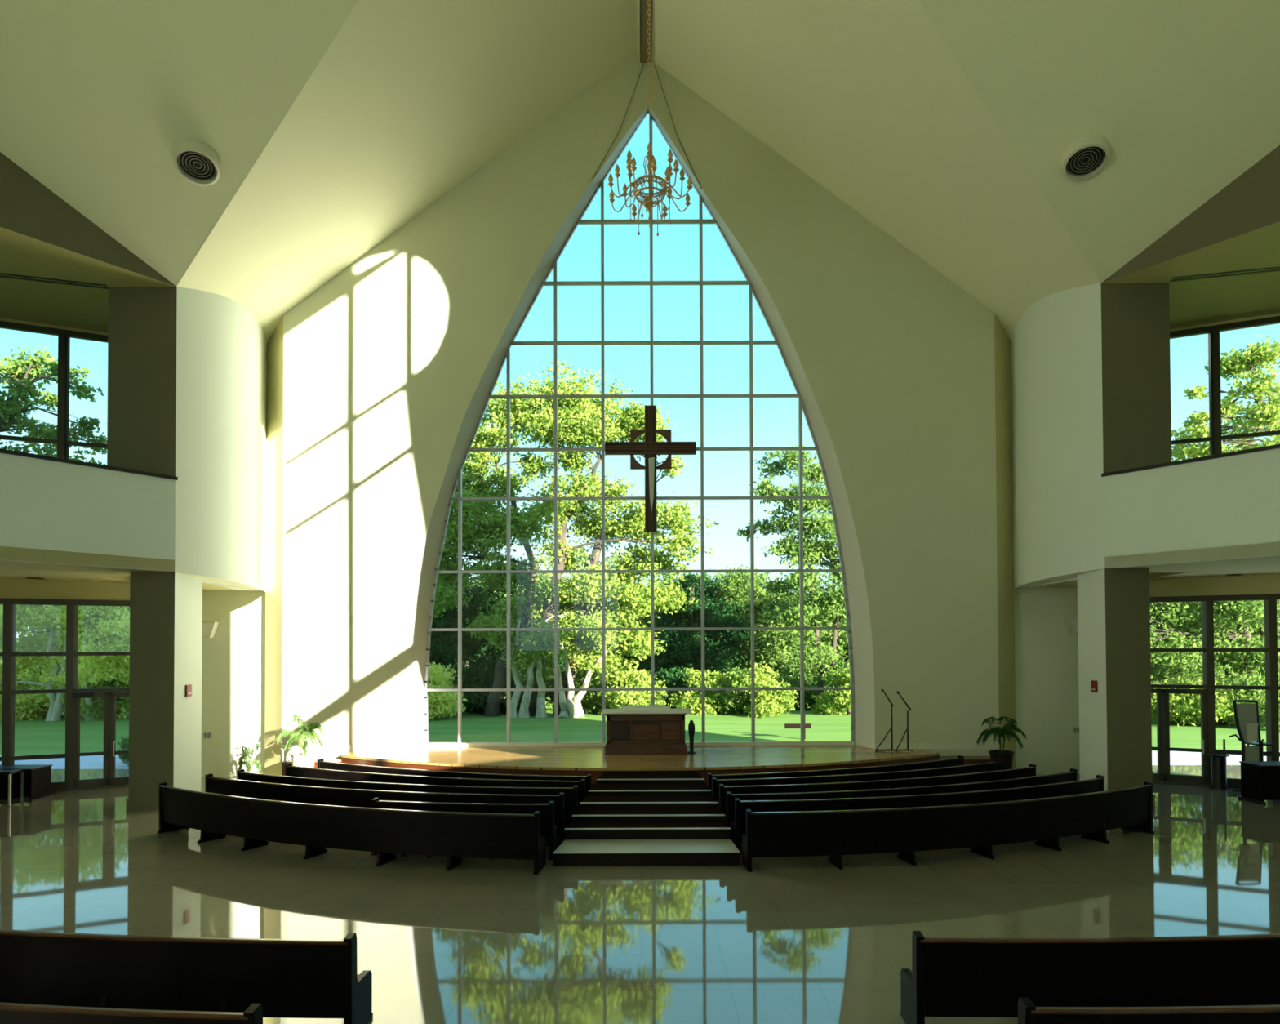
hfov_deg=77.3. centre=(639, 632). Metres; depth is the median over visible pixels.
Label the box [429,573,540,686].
oak tree
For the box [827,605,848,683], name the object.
tree
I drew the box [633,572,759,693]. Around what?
evergreen tree
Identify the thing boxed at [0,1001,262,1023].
pew
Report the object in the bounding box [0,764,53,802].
desk
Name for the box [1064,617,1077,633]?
wall speaker
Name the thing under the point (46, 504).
wall
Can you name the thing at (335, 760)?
trim
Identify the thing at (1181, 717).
shrub
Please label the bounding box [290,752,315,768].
pot
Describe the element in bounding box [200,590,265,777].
wall niche
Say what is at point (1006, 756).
pot
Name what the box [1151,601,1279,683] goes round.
tree
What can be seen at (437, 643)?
tree
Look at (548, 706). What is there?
shrub
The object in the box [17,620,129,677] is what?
tree
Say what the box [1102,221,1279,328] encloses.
ceiling
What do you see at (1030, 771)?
pew
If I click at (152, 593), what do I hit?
wall
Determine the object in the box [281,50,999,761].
wall
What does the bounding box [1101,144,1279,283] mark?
wall
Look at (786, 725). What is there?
marker
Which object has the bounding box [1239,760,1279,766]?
countertop
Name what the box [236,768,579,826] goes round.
pew
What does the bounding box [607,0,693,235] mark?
chandelier
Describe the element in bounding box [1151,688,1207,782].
door
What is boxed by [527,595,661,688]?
tree
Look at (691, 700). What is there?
shrub
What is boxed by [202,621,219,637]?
wall speaker
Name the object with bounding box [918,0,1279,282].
ceiling
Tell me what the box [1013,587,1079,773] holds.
wall niche
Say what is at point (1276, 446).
trim
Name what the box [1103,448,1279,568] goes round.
wall
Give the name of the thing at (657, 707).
open book
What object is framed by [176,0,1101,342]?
ceiling
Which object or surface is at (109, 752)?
door
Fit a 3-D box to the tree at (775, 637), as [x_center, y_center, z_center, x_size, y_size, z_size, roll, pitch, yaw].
[12.231,1.826,60.495,8.982,11.009,12.935,-1,-1,30]
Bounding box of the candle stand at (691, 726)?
[687,720,696,753]
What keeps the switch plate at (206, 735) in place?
attached to the wall niche at (233, 660)
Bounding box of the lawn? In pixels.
[0,659,1279,755]
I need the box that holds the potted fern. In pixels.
[232,742,262,773]
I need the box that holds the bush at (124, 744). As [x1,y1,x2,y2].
[117,735,128,766]
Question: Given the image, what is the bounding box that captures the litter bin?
[1207,753,1229,789]
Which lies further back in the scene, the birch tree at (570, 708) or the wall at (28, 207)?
the birch tree at (570, 708)
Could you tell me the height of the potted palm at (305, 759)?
1.862 m
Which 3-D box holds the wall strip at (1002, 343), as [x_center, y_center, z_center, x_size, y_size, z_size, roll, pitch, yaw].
[9.555,-2.968,20.939,0.964,13.500,0.001,1,-1,-41]
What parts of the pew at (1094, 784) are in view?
panel, cap rail, panel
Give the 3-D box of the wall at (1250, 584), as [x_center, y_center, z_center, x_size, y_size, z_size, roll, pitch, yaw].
[14.518,-4.393,19.332,6.577,7.018,0.001,-1,-1,26]
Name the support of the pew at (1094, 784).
on the floor
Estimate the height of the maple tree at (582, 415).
19.347 m
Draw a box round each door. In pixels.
[71,691,128,786]
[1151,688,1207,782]
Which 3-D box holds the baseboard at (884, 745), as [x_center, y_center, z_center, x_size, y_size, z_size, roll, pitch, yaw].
[7.619,2.897,20.503,3.184,0.170,0.036,0,-1,0]
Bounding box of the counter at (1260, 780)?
[1237,760,1279,804]
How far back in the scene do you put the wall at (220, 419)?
18.53 m
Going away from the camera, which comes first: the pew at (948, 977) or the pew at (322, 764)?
the pew at (948, 977)
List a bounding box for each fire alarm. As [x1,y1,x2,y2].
[185,684,191,696]
[1091,680,1097,692]
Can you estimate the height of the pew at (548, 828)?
0.934 m
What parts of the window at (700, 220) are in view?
sill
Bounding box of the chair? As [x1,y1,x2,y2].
[1222,699,1275,791]
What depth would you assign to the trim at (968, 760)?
19.96 m
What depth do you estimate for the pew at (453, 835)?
12.79 m
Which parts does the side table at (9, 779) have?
leg, leg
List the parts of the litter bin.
lid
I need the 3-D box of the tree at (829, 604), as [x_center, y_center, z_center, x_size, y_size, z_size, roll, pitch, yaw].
[10.418,-2.989,46.125,9.030,15.433,7.395,0,-1,-7]
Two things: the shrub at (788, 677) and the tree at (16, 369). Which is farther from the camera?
the shrub at (788, 677)
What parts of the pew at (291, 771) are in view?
panel, cap rail, panel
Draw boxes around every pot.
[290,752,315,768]
[988,749,1013,769]
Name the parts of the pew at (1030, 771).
panel, cap rail, panel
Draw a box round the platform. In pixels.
[341,744,939,786]
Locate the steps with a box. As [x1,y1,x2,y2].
[553,770,740,866]
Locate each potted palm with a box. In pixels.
[274,713,324,768]
[975,715,1026,769]
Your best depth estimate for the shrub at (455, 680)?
45.94 m
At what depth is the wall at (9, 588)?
19.51 m
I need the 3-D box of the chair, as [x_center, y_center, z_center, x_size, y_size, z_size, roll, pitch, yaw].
[14.280,2.646,18.777,1.047,2.154,0.477,0,-1,0]
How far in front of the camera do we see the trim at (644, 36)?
19.75 m
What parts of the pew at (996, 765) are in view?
panel, cap rail, panel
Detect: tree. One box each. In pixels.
[0,345,107,465]
[0,604,129,720]
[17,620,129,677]
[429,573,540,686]
[430,593,502,685]
[432,360,719,716]
[471,554,597,697]
[487,605,628,717]
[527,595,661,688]
[600,576,696,669]
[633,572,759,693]
[646,561,778,682]
[683,563,842,676]
[735,440,850,711]
[737,588,848,687]
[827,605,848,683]
[1150,600,1279,718]
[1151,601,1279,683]
[1171,333,1279,462]
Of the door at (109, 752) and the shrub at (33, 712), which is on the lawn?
the shrub at (33, 712)
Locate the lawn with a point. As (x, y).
(34, 736)
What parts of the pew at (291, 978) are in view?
cap rail, rail, panel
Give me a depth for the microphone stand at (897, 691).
20.09 m
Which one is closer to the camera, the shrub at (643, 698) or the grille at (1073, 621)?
the grille at (1073, 621)
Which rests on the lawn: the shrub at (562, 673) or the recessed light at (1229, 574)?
the shrub at (562, 673)
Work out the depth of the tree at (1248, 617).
40.72 m
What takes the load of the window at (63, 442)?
in the wall at (9, 588)
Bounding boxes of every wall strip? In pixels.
[264,315,283,775]
[994,312,1016,768]
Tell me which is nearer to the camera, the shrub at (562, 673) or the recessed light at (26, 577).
the recessed light at (26, 577)
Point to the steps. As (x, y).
(627, 818)
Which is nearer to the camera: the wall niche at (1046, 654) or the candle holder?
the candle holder
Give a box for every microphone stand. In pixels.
[875,688,897,751]
[895,690,912,751]
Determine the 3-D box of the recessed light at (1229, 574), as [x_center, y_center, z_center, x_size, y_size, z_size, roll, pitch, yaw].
[14.152,-1.385,19.059,0.340,0.035,0.340,0,-1,0]
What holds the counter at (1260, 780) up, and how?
on the floor
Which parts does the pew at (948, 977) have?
panel, rail, cap rail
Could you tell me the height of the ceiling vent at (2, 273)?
0.014 m
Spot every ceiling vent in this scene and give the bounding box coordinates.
[0,272,108,288]
[173,139,221,186]
[1062,134,1109,181]
[1169,266,1279,281]
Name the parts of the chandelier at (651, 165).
candle bulb, candle bulb, candle bulb, arm, arm, candle bulb, arm, candle bulb, candle bulb, drop rod, arm, candle bulb, candle bulb, arm, drop rod, arm, arm, drop rod, chain, stem, rod, arm, candle bulb, arm, candle bulb, drop rod, arm, arm, drop rod, arm, candle bulb, arm, candle bulb, arm, drop rod, candle bulb, arm, candle bulb, arm, arm, candle bulb, candle bulb, candle bulb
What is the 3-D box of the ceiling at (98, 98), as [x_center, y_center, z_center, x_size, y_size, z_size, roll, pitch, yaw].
[-7.053,-15.188,9.425,14.000,14.974,16.316,0,-1,0]
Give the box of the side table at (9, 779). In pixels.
[0,768,24,804]
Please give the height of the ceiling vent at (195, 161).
0.524 m
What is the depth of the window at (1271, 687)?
19.33 m
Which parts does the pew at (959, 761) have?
panel, cap rail, backrest, panel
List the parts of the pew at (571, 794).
panel, cap rail, panel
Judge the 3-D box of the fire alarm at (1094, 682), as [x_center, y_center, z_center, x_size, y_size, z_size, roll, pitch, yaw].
[10.062,1.189,17.720,0.040,0.261,0.200,0,-1,0]
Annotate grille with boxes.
[1071,618,1077,631]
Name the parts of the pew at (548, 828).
panel, cap rail, backrest, panel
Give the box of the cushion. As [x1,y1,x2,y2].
[1245,723,1257,742]
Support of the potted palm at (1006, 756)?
on the floor
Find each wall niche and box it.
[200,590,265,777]
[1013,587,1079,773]
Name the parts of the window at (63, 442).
head rail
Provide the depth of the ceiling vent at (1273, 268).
17.02 m
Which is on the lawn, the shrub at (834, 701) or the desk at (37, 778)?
the shrub at (834, 701)
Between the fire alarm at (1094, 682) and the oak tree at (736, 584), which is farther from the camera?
the oak tree at (736, 584)
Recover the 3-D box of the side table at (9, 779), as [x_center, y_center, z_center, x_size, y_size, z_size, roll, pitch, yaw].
[-14.349,3.446,17.849,0.920,0.733,0.440,0,-1,0]
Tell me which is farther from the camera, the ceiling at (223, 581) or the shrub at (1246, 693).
the shrub at (1246, 693)
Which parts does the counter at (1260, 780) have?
panel, panel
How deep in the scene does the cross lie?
21.28 m
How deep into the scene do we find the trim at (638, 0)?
19.76 m
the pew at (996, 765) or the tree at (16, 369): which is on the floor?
the pew at (996, 765)
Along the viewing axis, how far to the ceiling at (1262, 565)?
17.05 m
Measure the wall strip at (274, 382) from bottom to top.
13.500 m
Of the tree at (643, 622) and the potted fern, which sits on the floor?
the potted fern
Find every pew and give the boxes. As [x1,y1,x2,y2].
[0,928,373,1023]
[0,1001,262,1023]
[157,782,546,874]
[204,773,567,845]
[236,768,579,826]
[284,763,585,807]
[317,758,591,796]
[371,797,556,859]
[706,755,964,794]
[711,759,1001,805]
[718,763,1035,814]
[724,768,1077,839]
[731,774,1104,854]
[742,781,1154,871]
[900,930,1279,1023]
[1017,997,1279,1023]
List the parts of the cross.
square frame, silver blade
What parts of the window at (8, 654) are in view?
rail, kick panel, head rail, sill rail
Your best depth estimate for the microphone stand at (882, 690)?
20.09 m
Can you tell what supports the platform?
on the floor
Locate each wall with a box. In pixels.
[0,151,176,286]
[0,317,129,599]
[0,452,175,571]
[128,571,202,798]
[174,286,266,591]
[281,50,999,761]
[1011,283,1104,588]
[1077,568,1152,791]
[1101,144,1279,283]
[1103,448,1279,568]
[1149,312,1279,596]
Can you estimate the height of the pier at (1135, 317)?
6.026 m
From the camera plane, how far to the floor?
10.64 m
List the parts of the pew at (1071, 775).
panel, cap rail, backrest, panel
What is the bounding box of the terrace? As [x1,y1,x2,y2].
[0,750,1279,768]
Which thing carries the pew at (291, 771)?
on the floor
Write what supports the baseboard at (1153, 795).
attached to the wall at (1127, 604)
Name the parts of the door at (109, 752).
frame, frame, frame, frame, frame, frame, handle, frame, frame, frame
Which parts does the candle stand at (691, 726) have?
stem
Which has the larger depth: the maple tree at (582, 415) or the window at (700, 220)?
the maple tree at (582, 415)
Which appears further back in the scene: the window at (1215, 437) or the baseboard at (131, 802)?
the window at (1215, 437)
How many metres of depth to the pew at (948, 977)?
6.97 m
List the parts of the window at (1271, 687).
sill rail, head rail, kick panel, rail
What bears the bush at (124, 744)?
on the terrace
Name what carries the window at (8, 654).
in the wall at (9, 588)
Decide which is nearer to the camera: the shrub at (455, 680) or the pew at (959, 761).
the pew at (959, 761)
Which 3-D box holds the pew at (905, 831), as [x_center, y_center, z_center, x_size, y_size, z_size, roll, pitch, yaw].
[5.534,3.199,13.432,8.145,0.934,1.090,0,-1,-17]
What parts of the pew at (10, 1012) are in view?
backrest, panel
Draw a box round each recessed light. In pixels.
[26,577,44,578]
[1225,573,1243,575]
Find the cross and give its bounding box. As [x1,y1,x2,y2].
[604,404,696,532]
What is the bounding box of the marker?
[784,713,811,738]
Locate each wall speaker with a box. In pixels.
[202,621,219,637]
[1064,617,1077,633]
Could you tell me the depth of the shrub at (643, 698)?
43.85 m
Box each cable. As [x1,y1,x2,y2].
[592,61,644,178]
[654,65,702,188]
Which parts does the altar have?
rail, rail, plinth moulding, panel, cornice, panel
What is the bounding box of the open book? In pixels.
[621,704,671,710]
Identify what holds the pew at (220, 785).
on the floor
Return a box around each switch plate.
[203,731,212,739]
[1072,726,1079,733]
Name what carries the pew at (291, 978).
on the floor
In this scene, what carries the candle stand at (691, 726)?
on the platform
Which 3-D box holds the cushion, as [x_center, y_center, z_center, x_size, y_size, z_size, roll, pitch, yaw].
[14.248,2.329,18.619,0.277,0.447,0.040,0,-1,0]
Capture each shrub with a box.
[0,669,62,720]
[25,663,111,717]
[79,666,129,720]
[427,660,469,720]
[442,658,485,712]
[454,662,524,713]
[501,662,554,711]
[545,663,594,709]
[561,667,620,715]
[595,657,671,708]
[642,662,698,708]
[667,667,735,715]
[704,666,751,715]
[726,660,799,717]
[774,662,831,710]
[794,665,848,697]
[806,666,850,715]
[1151,674,1225,726]
[1168,675,1265,725]
[1214,671,1279,728]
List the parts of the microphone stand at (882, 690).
brace leg, boom arm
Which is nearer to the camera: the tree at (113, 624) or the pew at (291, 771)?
the pew at (291, 771)
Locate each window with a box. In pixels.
[0,320,107,459]
[0,598,129,791]
[423,111,854,746]
[1149,593,1279,788]
[1169,315,1279,455]
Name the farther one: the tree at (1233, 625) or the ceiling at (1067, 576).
the tree at (1233, 625)
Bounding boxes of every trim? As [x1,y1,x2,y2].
[0,448,177,479]
[281,758,341,775]
[638,0,654,63]
[640,0,653,62]
[939,755,990,764]
[1101,444,1279,476]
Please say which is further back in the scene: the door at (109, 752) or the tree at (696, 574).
the tree at (696, 574)
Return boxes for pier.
[106,286,177,475]
[1100,283,1171,472]
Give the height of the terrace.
0.240 m
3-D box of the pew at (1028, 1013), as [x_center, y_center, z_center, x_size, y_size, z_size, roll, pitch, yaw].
[5.514,3.069,6.032,5.679,0.934,0.718,0,-1,-5]
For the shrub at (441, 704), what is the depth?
41.90 m
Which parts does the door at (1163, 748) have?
frame, frame, frame, frame, frame, frame, frame, frame, handle, frame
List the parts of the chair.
leg, armrest, frame, panel, frame, seat, leg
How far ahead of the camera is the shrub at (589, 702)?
45.21 m
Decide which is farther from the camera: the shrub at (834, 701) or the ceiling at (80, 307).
the shrub at (834, 701)
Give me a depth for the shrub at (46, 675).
41.99 m
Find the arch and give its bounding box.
[408,105,875,751]
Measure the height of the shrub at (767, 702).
3.446 m
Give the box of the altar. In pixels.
[601,708,691,754]
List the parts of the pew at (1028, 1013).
panel, cap rail, backrest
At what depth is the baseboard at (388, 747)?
20.49 m
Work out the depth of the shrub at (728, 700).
44.27 m
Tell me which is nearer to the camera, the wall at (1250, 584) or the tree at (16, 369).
the wall at (1250, 584)
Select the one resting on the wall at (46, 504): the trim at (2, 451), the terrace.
the trim at (2, 451)
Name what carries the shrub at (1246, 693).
on the lawn
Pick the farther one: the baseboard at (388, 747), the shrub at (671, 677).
the shrub at (671, 677)
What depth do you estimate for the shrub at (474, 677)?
45.01 m
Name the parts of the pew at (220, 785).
panel, cap rail, panel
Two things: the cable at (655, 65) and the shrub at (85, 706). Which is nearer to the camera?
the cable at (655, 65)
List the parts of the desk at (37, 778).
panel, panel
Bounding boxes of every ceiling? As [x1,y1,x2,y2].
[0,0,358,285]
[0,226,175,332]
[0,546,236,590]
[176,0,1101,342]
[176,571,262,590]
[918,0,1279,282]
[1017,568,1103,587]
[1041,541,1279,587]
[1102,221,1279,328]
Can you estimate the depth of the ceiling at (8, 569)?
16.82 m
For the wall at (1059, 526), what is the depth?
18.55 m
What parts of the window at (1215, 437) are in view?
head rail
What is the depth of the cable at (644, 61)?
20.72 m
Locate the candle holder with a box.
[688,720,694,736]
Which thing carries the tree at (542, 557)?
on the lawn
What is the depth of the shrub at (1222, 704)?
36.27 m
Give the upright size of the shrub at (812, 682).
3.808 m
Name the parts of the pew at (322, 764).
panel, cap rail, panel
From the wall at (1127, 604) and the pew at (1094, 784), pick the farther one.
the wall at (1127, 604)
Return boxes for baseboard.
[126,797,159,808]
[280,743,408,751]
[875,742,999,749]
[1152,794,1155,804]
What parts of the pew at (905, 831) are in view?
panel, cap rail, cap rail, rail, cap rail, cap rail, panel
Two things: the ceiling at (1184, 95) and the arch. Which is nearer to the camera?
the ceiling at (1184, 95)
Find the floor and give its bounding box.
[0,764,1279,1023]
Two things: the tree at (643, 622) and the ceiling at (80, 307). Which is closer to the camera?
the ceiling at (80, 307)
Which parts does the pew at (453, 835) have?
panel, cap rail, cap rail, rail, cap rail, cap rail, panel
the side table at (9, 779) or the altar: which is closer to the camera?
the side table at (9, 779)
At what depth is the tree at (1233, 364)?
33.89 m
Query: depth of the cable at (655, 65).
20.72 m
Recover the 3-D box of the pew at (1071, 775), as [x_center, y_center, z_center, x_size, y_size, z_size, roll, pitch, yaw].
[5.200,3.227,14.995,7.817,0.934,1.047,0,-1,-19]
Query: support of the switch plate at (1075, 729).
attached to the wall niche at (1046, 654)
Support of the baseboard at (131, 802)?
attached to the wall at (152, 593)
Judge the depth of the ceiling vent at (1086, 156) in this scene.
15.60 m
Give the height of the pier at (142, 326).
6.026 m
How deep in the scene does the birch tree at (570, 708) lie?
42.77 m
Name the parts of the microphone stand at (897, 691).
brace leg, boom arm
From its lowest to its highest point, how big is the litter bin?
0.828 m
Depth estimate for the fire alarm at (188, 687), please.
17.78 m

